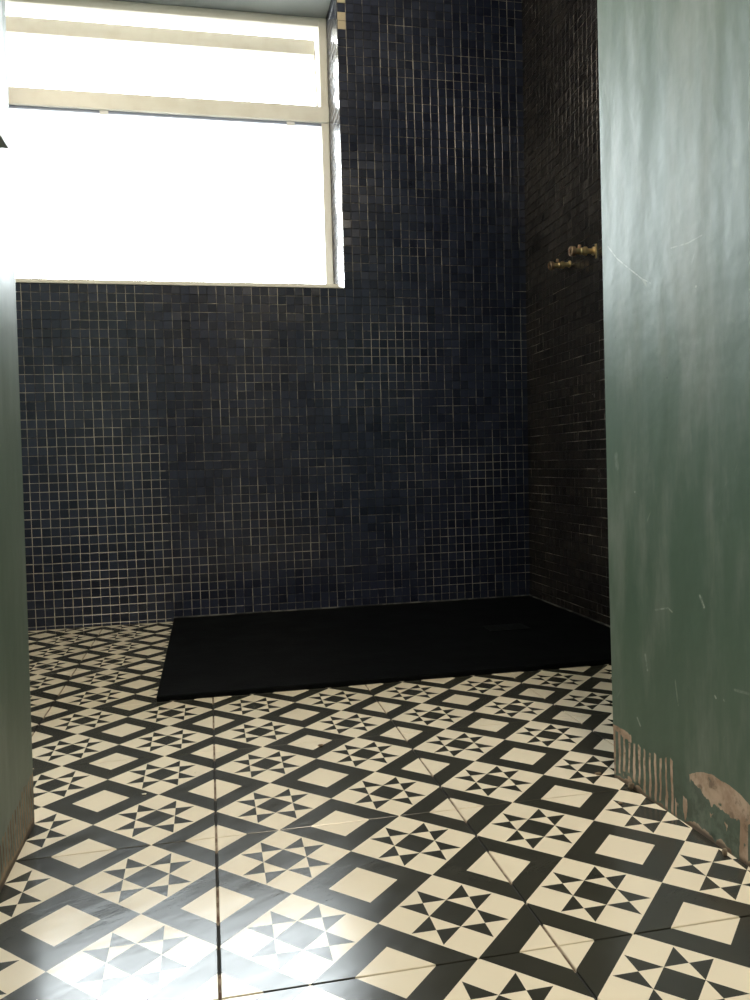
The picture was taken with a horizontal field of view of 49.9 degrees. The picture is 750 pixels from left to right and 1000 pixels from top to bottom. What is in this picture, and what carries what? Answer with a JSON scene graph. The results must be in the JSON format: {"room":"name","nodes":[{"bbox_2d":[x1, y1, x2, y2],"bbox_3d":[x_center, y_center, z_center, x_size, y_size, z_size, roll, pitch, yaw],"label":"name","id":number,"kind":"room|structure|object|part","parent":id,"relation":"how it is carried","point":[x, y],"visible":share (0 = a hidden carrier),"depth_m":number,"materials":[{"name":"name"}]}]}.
{"room":"bathroom","nodes":[
{"label":"bathroom","id":0,"kind":"room"},
{"bbox_2d":[0,0,34,891],"bbox_3d":[-0.646,-0.691,-0.354,0.894,2.420,2.745,-2,3,-12],"label":"wall","id":1,"kind":"structure","parent":0,"point":[17,821],"depth_m":1.04,"materials":[{"name":"green paint"}]},
{"bbox_2d":[0,0,7,147],"bbox_3d":[-0.461,-1.087,0.863,0.016,1.304,0.241,-2,3,-12],"label":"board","id":2,"kind":"object","parent":1,"relation":"attached to","point":[3,108],"visible":1,"depth_m":0.99,"materials":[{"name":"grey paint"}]},
{"bbox_2d":[15,0,529,630],"bbox_3d":[-0.485,-0.815,2.759,2.275,2.450,0.342,-2,3,-12],"label":"wall","id":3,"kind":"structure","parent":0,"point":[187,450],"depth_m":2.67,"materials":[{"name":"tile"}]},
{"bbox_2d":[5,0,343,287],"bbox_3d":[-0.700,-1.186,2.688,1.133,0.998,0.322,-2,3,-12],"label":"window","id":4,"kind":"structure","parent":3,"relation":"in","point":[22,100],"depth_m":2.76,"materials":[{"name":"beige paint"}]},
{"bbox_3d":[-0.729,-1.499,2.784,1.058,0.262,0.035,-2,-6,-12],"label":"sash frame","id":5,"kind":"part","parent":4,"relation":"part of","materials":[{"name":"beige paint"}]},
{"bbox_3d":[-0.678,-0.692,2.666,1.131,0.013,0.232,-2,3,-12],"label":"sill","id":6,"kind":"part","parent":4,"relation":"part of","materials":[{"name":"beige paint"}]},
{"bbox_2d":[0,622,749,999],"bbox_3d":[-0.025,0.486,0.388,2.125,0.030,4.585,-2,3,-12],"label":"floor","id":7,"kind":"structure","parent":0,"point":[449,838],"depth_m":1.01,"materials":[{"name":"tile"}]},
{"bbox_2d":[156,595,610,701],"bbox_3d":[0.043,0.380,2.271,1.221,0.015,0.919,-2,3,-12],"label":"shower tray","id":8,"kind":"object","parent":7,"relation":"on","point":[214,655],"visible":0.94,"depth_m":2.12,"materials":[{"name":"black stone"}]},
{"bbox_2d":[628,782,633,789],"bbox_3d":[0.376,0.420,1.185,0.009,0.012,0.006,-2,3,-12],"label":"flake","id":9,"kind":"object","parent":7,"relation":"on","point":[630,785],"visible":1,"depth_m":1.18,"materials":[{"name":"brown"}]},
{"bbox_2d":[722,848,727,855],"bbox_3d":[0.426,0.429,0.981,0.006,0.009,0.005,-2,3,-12],"label":"flake","id":10,"kind":"object","parent":7,"relation":"on","point":[724,850],"visible":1,"depth_m":0.98,"materials":[{"name":"brown"}]},
{"bbox_2d":[522,0,609,624],"bbox_3d":[0.709,-0.825,2.222,0.153,2.450,1.879,-2,3,-12],"label":"wall","id":11,"kind":"structure","parent":0,"point":[569,557],"depth_m":2.50,"materials":[{"name":"tile"}]},
{"bbox_2d":[548,259,570,269],"bbox_3d":[0.562,-0.717,2.452,0.070,0.035,0.026,-2,3,-12],"label":"pipe fitting","id":12,"kind":"object","parent":11,"relation":"attached to","point":[551,265],"visible":1,"depth_m":2.44,"materials":[{"name":"gold metal"}]},
{"bbox_2d":[568,244,596,257],"bbox_3d":[0.592,-0.708,2.297,0.075,0.041,0.033,-2,3,-12],"label":"pipe fitting","id":13,"kind":"object","parent":11,"relation":"attached to","point":[572,251],"visible":1,"depth_m":2.29,"materials":[{"name":"gold metal"}]},
{"bbox_2d":[597,0,749,866],"bbox_3d":[0.919,-0.746,-0.063,0.671,2.420,2.683,-2,3,-12],"label":"wall","id":14,"kind":"structure","parent":0,"point":[674,75],"depth_m":1.04,"materials":[{"name":"green paint"}]}
]}

